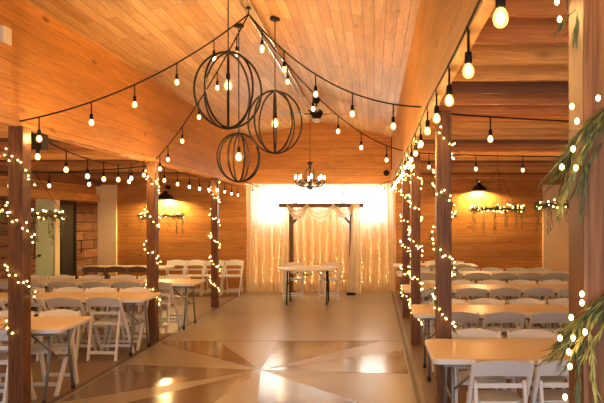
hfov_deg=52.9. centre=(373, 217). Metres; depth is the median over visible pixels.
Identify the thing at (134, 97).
socket
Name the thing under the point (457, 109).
ceiling beam
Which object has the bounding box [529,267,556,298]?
folding chair
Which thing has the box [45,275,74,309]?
folding chair
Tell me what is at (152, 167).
timber post
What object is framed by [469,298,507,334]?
folding chair
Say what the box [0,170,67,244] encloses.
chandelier
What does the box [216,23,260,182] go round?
orb pendant
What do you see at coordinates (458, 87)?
ceiling beam
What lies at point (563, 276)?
folding chair
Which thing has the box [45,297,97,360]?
folding chair
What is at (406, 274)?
garland
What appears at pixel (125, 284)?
folding chair
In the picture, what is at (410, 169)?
trim
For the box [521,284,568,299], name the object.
folding table
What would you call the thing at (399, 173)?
trim
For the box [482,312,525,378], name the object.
folding chair
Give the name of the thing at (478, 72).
ceiling beam
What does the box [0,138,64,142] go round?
trim
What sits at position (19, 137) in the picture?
timber post
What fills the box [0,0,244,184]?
wall
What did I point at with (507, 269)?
folding chair
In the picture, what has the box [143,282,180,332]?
folding chair
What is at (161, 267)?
folding table
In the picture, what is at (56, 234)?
trim
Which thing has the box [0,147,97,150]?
trim
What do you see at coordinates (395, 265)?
folding table
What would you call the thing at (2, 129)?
trim
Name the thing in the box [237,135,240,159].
socket
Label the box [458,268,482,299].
folding chair
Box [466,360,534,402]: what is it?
folding chair
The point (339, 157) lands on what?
wall
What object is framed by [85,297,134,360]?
folding chair
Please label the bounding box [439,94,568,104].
ceiling beam
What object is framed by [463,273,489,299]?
folding chair
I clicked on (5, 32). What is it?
wall plate
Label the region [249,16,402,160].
string lights
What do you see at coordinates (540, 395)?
folding chair
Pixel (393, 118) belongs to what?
socket
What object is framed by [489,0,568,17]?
ceiling beam
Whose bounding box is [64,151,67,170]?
socket
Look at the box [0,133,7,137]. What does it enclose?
trim
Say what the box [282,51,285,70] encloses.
socket
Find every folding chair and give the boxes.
[0,282,7,303]
[0,297,6,342]
[0,310,34,386]
[0,329,36,402]
[1,287,44,342]
[7,298,59,360]
[31,275,47,304]
[31,282,45,310]
[31,309,80,395]
[36,287,83,343]
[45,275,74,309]
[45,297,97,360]
[47,281,77,310]
[69,275,104,310]
[74,287,116,349]
[80,282,114,332]
[82,266,106,278]
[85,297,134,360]
[100,275,136,319]
[105,266,128,278]
[106,287,150,349]
[112,281,143,332]
[127,266,146,276]
[128,275,163,324]
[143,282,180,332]
[159,275,190,325]
[164,260,185,293]
[181,260,204,295]
[201,260,224,295]
[220,260,243,295]
[283,262,303,300]
[318,262,341,300]
[410,268,430,309]
[410,273,434,311]
[420,280,434,335]
[420,288,434,337]
[426,264,434,297]
[429,298,469,371]
[452,273,462,299]
[452,280,478,327]
[452,312,478,368]
[452,329,506,402]
[453,264,470,299]
[453,288,486,327]
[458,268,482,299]
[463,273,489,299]
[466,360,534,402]
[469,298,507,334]
[478,280,509,327]
[481,267,504,299]
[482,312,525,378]
[486,288,520,327]
[488,272,515,299]
[506,268,532,303]
[507,329,565,392]
[508,280,541,327]
[509,298,549,328]
[514,273,541,299]
[518,288,554,327]
[528,312,568,381]
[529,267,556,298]
[529,360,568,402]
[539,280,568,327]
[540,273,567,299]
[548,298,568,334]
[556,288,568,325]
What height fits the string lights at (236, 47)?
1.568 m
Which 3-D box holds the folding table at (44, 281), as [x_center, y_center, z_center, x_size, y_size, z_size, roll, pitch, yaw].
[-5.615,1.405,9.835,1.830,0.740,0.750,0,0,0]
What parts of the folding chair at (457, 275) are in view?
backrest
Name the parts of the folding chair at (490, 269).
backrest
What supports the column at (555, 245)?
attached to the wall at (339, 157)
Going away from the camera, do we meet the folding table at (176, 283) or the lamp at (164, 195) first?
the folding table at (176, 283)
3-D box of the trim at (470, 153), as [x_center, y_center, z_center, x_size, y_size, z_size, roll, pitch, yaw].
[2.680,-1.020,8.770,4.440,0.190,0.040,0,0,0]
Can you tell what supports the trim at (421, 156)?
attached to the wall at (439, 25)
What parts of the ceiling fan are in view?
blade, blade, motor, lamp shade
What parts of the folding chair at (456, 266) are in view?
backrest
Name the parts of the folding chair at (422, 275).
backrest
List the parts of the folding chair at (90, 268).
backrest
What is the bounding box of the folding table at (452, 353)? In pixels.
[425,339,568,402]
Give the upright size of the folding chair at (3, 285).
0.803 m
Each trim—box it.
[0,116,244,184]
[0,127,7,132]
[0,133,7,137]
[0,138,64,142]
[0,143,81,146]
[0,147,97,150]
[0,151,109,153]
[0,154,122,156]
[0,157,134,159]
[0,160,139,161]
[0,162,146,164]
[0,165,146,166]
[0,166,101,185]
[0,187,99,201]
[31,167,171,168]
[31,169,175,169]
[39,170,183,171]
[53,200,59,275]
[56,172,191,173]
[63,174,195,174]
[71,175,203,176]
[84,177,207,177]
[91,178,210,178]
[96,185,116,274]
[238,0,299,96]
[241,0,319,122]
[246,0,303,96]
[392,0,486,179]
[399,173,562,173]
[401,169,559,170]
[401,174,568,175]
[401,176,561,176]
[401,177,564,177]
[404,165,565,166]
[406,160,566,162]
[406,163,566,164]
[409,158,567,159]
[410,155,568,157]
[410,171,568,172]
[410,178,564,178]
[412,148,567,151]
[417,139,568,143]
[417,144,564,147]
[420,152,564,154]
[420,167,565,168]
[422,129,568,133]
[422,134,568,138]
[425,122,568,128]
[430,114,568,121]
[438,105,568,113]
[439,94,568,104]
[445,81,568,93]
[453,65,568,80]
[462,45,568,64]
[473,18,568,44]
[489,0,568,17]
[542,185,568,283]
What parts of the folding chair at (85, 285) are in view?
backrest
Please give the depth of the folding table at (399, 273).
11.39 m
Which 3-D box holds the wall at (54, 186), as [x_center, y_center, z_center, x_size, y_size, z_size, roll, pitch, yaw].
[-6.815,0.275,5.900,0.150,3.000,17.400,0,0,0]
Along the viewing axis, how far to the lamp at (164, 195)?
14.31 m
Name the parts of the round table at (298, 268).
leg, leg, leg, leg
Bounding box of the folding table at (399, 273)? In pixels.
[396,271,494,282]
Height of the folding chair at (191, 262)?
0.803 m
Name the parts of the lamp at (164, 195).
lamp shade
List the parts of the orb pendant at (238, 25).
cord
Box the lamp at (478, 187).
[471,179,486,190]
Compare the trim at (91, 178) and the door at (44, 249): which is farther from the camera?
the trim at (91, 178)
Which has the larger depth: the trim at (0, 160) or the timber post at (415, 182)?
the trim at (0, 160)
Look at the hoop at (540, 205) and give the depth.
7.01 m
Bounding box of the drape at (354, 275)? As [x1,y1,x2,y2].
[279,203,361,293]
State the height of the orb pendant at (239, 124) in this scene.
1.471 m
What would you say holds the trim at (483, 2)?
attached to the wall at (439, 25)
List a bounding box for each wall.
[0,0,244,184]
[0,170,95,307]
[98,123,566,290]
[391,0,494,179]
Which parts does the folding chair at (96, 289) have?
seat, backrest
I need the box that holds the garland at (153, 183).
[141,169,163,304]
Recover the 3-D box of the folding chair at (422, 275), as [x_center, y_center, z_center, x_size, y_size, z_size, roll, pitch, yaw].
[0.902,1.384,11.037,0.434,0.803,0.511,0,0,0]
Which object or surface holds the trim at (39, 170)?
attached to the wall at (48, 67)
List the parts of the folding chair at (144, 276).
backrest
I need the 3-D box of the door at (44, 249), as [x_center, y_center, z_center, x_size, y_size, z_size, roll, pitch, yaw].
[-6.692,0.685,12.215,0.085,2.140,0.690,0,0,0]
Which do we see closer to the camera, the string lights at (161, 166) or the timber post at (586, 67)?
the timber post at (586, 67)
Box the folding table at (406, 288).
[402,284,526,303]
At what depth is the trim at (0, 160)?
9.91 m
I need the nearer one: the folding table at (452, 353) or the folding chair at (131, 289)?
the folding table at (452, 353)
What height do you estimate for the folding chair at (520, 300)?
0.803 m
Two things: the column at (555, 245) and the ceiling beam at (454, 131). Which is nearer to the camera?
the ceiling beam at (454, 131)
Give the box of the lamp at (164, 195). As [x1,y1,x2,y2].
[159,185,173,199]
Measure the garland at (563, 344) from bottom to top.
1.440 m
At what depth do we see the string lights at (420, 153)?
8.44 m
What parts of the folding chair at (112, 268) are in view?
backrest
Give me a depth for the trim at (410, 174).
13.05 m
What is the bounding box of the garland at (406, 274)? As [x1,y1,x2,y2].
[398,175,410,301]
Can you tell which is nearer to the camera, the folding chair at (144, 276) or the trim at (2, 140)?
the trim at (2, 140)
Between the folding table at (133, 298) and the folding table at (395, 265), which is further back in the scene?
the folding table at (395, 265)
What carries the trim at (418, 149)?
attached to the wall at (439, 25)
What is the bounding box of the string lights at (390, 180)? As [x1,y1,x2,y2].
[246,180,391,202]
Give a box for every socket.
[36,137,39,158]
[37,117,40,140]
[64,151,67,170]
[86,159,88,177]
[90,102,92,124]
[133,85,135,106]
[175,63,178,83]
[212,40,215,59]
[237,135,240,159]
[261,31,263,49]
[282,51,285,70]
[314,75,316,95]
[351,94,353,115]
[391,105,394,128]
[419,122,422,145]
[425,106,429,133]
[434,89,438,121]
[446,65,451,103]
[465,27,471,75]
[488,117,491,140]
[495,0,505,23]
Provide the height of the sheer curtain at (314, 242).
2.550 m
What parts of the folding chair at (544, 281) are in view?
backrest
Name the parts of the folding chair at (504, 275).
backrest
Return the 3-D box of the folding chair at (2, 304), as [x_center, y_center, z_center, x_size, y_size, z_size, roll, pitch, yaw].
[-4.862,1.384,7.689,0.434,0.803,0.511,0,0,1]
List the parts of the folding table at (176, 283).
apron rail, leg, leg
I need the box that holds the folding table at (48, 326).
[0,316,89,402]
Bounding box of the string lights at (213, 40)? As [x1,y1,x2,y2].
[19,14,247,140]
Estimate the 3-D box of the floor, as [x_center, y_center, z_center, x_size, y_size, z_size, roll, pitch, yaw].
[-0.920,1.823,5.900,12.040,0.103,17.800,0,0,0]
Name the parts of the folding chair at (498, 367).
leg, seat, rail, backrest, leg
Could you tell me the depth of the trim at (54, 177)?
12.71 m
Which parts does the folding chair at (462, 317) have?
rail, backrest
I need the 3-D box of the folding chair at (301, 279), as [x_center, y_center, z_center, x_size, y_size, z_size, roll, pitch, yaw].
[-1.762,1.384,13.146,0.434,0.803,0.511,0,0,-5]
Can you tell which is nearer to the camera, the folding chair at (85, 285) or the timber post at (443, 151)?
the timber post at (443, 151)
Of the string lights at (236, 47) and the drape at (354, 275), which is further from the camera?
the drape at (354, 275)
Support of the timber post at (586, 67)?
on the floor
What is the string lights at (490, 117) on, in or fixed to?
hanging from the timber post at (443, 151)
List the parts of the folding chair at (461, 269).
backrest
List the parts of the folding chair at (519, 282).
backrest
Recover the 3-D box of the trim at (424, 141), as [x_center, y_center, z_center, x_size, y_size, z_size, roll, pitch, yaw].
[2.680,-1.020,7.480,4.440,0.190,0.040,0,0,0]
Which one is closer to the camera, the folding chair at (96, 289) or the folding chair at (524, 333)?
the folding chair at (524, 333)
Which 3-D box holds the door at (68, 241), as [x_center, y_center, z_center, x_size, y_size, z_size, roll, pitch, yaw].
[-6.713,0.695,13.130,0.045,2.160,0.720,0,0,0]
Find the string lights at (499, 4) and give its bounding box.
[391,0,505,190]
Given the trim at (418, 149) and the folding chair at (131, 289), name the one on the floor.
the folding chair at (131, 289)
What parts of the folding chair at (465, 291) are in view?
backrest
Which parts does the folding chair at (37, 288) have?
backrest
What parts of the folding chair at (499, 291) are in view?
backrest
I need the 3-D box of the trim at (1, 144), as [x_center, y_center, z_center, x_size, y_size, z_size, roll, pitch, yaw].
[-5.015,-1.020,7.780,3.450,0.190,0.040,0,0,0]
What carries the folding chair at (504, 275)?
on the floor
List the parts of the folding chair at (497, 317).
rail, backrest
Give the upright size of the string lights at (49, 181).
0.324 m
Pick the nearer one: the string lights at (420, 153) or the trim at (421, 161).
the string lights at (420, 153)
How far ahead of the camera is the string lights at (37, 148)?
6.70 m
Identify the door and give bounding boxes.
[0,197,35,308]
[36,199,52,291]
[60,200,75,278]
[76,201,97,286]
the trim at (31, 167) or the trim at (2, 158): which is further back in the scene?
the trim at (31, 167)
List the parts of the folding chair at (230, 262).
backrest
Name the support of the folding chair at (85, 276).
on the floor
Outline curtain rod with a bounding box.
[244,184,396,184]
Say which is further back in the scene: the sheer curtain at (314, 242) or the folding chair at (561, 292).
the sheer curtain at (314, 242)
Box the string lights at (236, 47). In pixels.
[156,15,248,169]
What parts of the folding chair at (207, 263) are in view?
backrest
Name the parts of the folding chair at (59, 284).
backrest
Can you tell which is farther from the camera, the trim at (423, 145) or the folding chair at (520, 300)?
the trim at (423, 145)
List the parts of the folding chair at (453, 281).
backrest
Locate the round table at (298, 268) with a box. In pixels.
[278,265,336,304]
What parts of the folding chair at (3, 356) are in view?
backrest, rail, leg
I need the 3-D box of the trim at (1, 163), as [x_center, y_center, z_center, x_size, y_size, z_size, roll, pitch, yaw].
[-5.015,-1.020,10.360,3.450,0.190,0.040,0,0,0]
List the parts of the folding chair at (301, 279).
backrest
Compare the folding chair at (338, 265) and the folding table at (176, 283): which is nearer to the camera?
the folding table at (176, 283)
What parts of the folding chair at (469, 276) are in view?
backrest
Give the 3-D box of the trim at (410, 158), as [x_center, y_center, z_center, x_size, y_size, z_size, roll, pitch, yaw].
[2.680,-1.020,9.630,4.440,0.190,0.040,0,0,0]
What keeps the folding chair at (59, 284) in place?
on the floor
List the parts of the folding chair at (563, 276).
backrest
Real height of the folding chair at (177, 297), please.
0.803 m
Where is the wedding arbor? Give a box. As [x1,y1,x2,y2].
[279,203,363,294]
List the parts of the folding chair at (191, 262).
backrest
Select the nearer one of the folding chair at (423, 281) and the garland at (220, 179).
the folding chair at (423, 281)
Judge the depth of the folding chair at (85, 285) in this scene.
9.29 m
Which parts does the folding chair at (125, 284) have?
backrest, leg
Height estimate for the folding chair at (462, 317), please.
0.803 m
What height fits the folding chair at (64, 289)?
0.803 m
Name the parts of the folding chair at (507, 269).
backrest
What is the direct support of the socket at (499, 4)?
attached to the string lights at (499, 4)
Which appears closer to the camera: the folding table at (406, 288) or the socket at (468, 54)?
the socket at (468, 54)
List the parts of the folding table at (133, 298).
leg, leg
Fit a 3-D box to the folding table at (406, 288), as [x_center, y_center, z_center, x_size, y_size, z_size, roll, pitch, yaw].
[1.345,1.405,8.995,1.830,0.740,0.750,0,0,0]
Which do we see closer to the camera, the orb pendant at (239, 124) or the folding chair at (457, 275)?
the orb pendant at (239, 124)
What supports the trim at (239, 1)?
attached to the ceiling
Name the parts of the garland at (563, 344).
stem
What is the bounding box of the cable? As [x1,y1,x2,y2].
[391,137,391,168]
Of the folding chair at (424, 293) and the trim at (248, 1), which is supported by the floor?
the folding chair at (424, 293)
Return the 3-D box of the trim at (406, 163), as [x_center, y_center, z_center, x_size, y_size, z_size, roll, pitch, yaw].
[2.680,-1.020,10.490,4.440,0.190,0.040,0,0,0]
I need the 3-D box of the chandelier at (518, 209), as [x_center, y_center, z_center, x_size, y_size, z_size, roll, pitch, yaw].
[1.688,-0.347,8.203,0.837,1.156,0.826,0,0,0]
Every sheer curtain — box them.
[246,185,289,291]
[290,185,356,291]
[356,185,395,291]
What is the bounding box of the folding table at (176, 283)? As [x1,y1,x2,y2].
[79,279,205,329]
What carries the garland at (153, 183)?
attached to the timber post at (152, 167)
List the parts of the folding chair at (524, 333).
backrest, seat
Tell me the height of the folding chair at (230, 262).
0.803 m
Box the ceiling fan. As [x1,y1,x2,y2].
[279,97,327,122]
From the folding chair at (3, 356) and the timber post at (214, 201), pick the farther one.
the timber post at (214, 201)
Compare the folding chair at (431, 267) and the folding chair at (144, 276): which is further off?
the folding chair at (431, 267)
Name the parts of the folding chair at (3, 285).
backrest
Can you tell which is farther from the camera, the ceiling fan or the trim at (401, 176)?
the trim at (401, 176)
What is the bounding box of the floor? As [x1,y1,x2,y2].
[0,291,568,402]
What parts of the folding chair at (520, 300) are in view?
backrest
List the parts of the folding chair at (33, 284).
backrest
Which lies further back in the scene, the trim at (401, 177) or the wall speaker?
the trim at (401, 177)
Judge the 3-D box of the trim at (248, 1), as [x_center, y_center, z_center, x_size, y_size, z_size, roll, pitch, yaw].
[-1.325,-2.285,6.650,0.028,0.028,9.300,0,0,0]
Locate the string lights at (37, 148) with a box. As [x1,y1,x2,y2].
[31,132,145,180]
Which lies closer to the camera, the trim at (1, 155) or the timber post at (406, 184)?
the trim at (1, 155)
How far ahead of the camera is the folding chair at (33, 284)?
9.31 m
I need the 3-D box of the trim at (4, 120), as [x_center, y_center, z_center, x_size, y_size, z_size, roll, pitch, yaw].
[-3.143,-0.830,7.300,0.015,0.050,14.600,0,0,0]
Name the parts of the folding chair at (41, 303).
backrest, leg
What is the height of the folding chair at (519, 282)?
0.803 m
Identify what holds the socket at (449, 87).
attached to the string lights at (499, 4)
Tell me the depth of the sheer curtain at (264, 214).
14.34 m
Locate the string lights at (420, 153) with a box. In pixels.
[420,153,562,170]
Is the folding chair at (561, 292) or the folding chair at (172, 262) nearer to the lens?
the folding chair at (561, 292)
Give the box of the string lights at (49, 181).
[0,166,146,186]
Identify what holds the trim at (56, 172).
attached to the wall at (48, 67)
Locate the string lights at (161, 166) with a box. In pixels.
[161,166,242,195]
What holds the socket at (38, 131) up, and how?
attached to the string lights at (213, 40)
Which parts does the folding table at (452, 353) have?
leg, leg, apron rail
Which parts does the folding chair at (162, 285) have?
backrest, leg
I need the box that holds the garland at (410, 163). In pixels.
[405,163,425,324]
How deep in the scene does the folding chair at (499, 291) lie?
8.48 m
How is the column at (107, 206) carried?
attached to the wall at (339, 157)
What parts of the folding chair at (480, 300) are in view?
backrest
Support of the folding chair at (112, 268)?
on the floor
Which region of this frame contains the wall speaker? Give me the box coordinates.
[31,134,47,150]
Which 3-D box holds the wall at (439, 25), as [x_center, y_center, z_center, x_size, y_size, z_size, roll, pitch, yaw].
[0.440,-1.485,5.900,0.040,1.360,17.400,0,0,0]
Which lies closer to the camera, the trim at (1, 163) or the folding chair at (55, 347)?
the folding chair at (55, 347)
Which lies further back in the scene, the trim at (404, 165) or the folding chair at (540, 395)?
the trim at (404, 165)
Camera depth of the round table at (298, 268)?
12.36 m
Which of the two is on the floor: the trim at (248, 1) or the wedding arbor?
the wedding arbor
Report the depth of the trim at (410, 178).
14.34 m
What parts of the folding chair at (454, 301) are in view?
backrest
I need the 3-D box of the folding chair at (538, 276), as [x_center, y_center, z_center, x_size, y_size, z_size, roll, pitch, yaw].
[2.815,1.384,11.030,0.434,0.803,0.511,0,0,-1]
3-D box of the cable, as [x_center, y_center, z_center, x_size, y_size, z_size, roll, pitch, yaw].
[0.408,-1.500,13.900,0.019,0.750,0.019,0,0,0]
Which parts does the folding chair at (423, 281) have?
backrest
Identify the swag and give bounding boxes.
[395,136,418,191]
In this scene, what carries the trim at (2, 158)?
attached to the wall at (48, 67)
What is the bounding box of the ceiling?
[25,0,419,136]
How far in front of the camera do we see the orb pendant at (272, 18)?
6.82 m
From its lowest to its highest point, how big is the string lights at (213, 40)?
1.552 m
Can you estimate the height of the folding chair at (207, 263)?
0.803 m
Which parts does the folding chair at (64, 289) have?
backrest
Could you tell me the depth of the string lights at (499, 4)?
3.22 m
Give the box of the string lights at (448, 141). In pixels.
[425,126,463,334]
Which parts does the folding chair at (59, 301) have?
backrest, leg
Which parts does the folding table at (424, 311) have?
leg, leg, apron rail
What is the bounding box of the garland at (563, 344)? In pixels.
[534,0,603,402]
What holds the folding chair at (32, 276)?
on the floor
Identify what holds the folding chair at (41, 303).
on the floor
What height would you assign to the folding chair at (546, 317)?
0.803 m
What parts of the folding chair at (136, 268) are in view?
backrest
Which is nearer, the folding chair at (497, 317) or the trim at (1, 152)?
the folding chair at (497, 317)
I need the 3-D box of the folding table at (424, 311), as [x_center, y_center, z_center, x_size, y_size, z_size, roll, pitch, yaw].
[1.345,1.405,6.825,1.830,0.740,0.750,0,0,0]
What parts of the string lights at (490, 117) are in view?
cord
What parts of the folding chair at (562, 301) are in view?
backrest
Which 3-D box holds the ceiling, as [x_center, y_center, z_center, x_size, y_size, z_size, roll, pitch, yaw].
[-1.365,-2.200,5.900,3.570,0.470,17.400,0,0,0]
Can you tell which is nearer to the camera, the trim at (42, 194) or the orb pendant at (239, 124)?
the orb pendant at (239, 124)
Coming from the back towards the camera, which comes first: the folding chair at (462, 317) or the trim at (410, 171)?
the trim at (410, 171)
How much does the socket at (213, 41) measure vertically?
0.228 m
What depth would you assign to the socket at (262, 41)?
6.40 m
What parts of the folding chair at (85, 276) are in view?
backrest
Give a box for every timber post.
[8,126,30,402]
[147,162,158,341]
[211,178,218,306]
[402,166,409,316]
[411,152,419,344]
[435,111,451,402]
[569,0,603,402]
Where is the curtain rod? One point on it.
(244, 184)
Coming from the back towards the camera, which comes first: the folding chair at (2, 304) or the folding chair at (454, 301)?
the folding chair at (2, 304)
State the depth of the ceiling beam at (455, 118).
5.74 m
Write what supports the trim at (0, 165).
attached to the wall at (48, 67)
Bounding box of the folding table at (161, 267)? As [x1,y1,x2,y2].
[76,265,174,275]
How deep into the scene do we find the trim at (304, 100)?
8.44 m
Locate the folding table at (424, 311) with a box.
[410,304,568,381]
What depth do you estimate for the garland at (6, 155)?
5.23 m
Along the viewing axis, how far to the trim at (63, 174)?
12.92 m
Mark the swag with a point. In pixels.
(417, 136)
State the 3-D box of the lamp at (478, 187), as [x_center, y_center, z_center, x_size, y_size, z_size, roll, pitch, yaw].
[2.520,-0.828,14.395,0.390,0.358,0.420,0,0,0]
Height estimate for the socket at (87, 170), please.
0.228 m
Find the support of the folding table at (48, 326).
on the floor
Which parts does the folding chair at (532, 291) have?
backrest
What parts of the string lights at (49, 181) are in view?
cord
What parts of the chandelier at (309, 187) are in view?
stem, arm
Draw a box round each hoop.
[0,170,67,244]
[135,184,186,233]
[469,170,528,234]
[532,140,568,234]
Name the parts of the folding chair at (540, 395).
leg, seat, rail, backrest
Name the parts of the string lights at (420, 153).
cord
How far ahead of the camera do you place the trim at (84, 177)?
13.78 m
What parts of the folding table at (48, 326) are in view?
apron rail, leg, leg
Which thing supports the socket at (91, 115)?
attached to the string lights at (213, 40)
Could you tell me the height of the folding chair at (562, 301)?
0.803 m
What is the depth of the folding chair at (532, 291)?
8.49 m
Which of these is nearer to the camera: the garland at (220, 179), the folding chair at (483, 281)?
the folding chair at (483, 281)
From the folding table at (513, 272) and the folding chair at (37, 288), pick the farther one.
the folding table at (513, 272)
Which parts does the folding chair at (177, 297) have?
backrest, leg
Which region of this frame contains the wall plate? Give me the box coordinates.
[0,25,11,45]
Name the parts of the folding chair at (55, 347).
leg, seat, backrest, leg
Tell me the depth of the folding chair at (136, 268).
12.21 m
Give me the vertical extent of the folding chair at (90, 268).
0.803 m
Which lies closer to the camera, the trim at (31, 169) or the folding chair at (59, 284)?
the folding chair at (59, 284)
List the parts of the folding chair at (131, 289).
leg, seat, backrest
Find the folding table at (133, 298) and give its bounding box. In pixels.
[2,292,160,356]
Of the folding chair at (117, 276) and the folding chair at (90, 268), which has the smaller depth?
the folding chair at (117, 276)
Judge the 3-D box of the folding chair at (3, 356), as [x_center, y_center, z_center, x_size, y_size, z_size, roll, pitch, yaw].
[-3.513,1.384,5.619,0.434,0.803,0.511,0,0,-1]
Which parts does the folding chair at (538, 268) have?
backrest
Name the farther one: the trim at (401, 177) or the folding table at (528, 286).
the trim at (401, 177)
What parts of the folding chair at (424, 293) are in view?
backrest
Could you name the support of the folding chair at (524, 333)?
on the floor
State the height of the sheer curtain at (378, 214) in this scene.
2.550 m
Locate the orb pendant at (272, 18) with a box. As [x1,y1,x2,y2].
[247,16,302,153]
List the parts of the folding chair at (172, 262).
backrest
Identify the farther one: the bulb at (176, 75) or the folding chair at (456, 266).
the folding chair at (456, 266)
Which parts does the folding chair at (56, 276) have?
backrest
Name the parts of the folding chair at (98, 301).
leg, backrest, rail, seat, leg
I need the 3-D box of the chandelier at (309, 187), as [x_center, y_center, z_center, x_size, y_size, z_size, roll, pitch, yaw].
[-1.370,-1.465,12.850,0.649,1.740,0.646,0,0,-34]
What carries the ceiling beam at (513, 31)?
attached to the wall at (439, 25)
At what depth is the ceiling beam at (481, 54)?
3.59 m
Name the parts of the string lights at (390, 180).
cord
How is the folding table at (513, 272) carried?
on the floor
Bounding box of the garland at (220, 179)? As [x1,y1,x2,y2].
[208,179,221,291]
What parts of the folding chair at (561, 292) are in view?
backrest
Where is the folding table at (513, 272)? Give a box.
[491,271,568,299]
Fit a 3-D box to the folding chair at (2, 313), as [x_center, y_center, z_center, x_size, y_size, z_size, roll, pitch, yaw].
[-3.846,1.384,6.198,0.434,0.803,0.511,0,0,2]
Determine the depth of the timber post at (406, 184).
10.73 m
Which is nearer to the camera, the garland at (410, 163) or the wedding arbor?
the garland at (410, 163)
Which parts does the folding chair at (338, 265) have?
backrest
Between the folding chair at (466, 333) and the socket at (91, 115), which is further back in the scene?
the socket at (91, 115)
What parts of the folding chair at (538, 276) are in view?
backrest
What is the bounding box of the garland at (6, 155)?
[0,140,39,340]
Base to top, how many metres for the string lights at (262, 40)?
1.455 m
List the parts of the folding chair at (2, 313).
backrest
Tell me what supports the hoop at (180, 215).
hanging from the trim at (1, 163)
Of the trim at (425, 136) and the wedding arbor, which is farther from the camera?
the wedding arbor
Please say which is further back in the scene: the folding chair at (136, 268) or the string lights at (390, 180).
the string lights at (390, 180)
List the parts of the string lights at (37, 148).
cord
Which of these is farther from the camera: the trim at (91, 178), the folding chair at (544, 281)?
the trim at (91, 178)
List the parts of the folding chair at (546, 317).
rail, backrest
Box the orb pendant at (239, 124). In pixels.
[193,0,261,129]
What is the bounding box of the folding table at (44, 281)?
[0,279,95,308]
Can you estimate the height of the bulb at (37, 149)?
0.228 m
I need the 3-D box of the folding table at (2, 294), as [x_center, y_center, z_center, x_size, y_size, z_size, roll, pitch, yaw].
[-5.715,1.405,7.995,1.830,0.740,0.750,0,0,0]
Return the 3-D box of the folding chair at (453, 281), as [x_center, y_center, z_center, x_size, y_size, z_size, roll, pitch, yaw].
[1.370,1.384,9.293,0.434,0.803,0.511,0,0,-1]
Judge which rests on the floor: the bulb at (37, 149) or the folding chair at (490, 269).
the folding chair at (490, 269)
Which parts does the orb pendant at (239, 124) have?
cord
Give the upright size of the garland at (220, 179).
2.298 m
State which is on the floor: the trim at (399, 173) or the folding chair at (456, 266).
the folding chair at (456, 266)
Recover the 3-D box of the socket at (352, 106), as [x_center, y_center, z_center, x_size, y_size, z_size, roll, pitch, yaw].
[-0.202,-1.051,5.593,0.052,0.228,0.052,0,0,0]
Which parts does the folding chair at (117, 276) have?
backrest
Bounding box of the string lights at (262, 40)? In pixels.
[248,14,420,128]
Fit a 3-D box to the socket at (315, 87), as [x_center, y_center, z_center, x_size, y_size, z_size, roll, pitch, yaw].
[-0.574,-1.297,5.897,0.052,0.228,0.052,0,0,0]
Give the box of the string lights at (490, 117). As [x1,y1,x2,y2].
[452,113,568,140]
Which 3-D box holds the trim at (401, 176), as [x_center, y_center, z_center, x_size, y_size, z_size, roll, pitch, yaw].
[2.680,-1.020,13.500,4.440,0.190,0.040,0,0,0]
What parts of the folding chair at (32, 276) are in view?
backrest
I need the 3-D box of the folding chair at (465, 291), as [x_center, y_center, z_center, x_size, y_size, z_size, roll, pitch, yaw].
[1.384,1.384,8.681,0.434,0.803,0.511,0,0,1]
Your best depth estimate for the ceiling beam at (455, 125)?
6.17 m
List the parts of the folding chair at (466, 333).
backrest, seat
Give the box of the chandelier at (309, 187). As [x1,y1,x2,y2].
[294,110,325,189]
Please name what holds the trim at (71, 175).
attached to the wall at (48, 67)
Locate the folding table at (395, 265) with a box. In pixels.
[393,263,477,299]
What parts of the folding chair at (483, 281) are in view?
backrest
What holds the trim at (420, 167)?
attached to the wall at (439, 25)
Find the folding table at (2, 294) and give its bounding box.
[0,292,7,343]

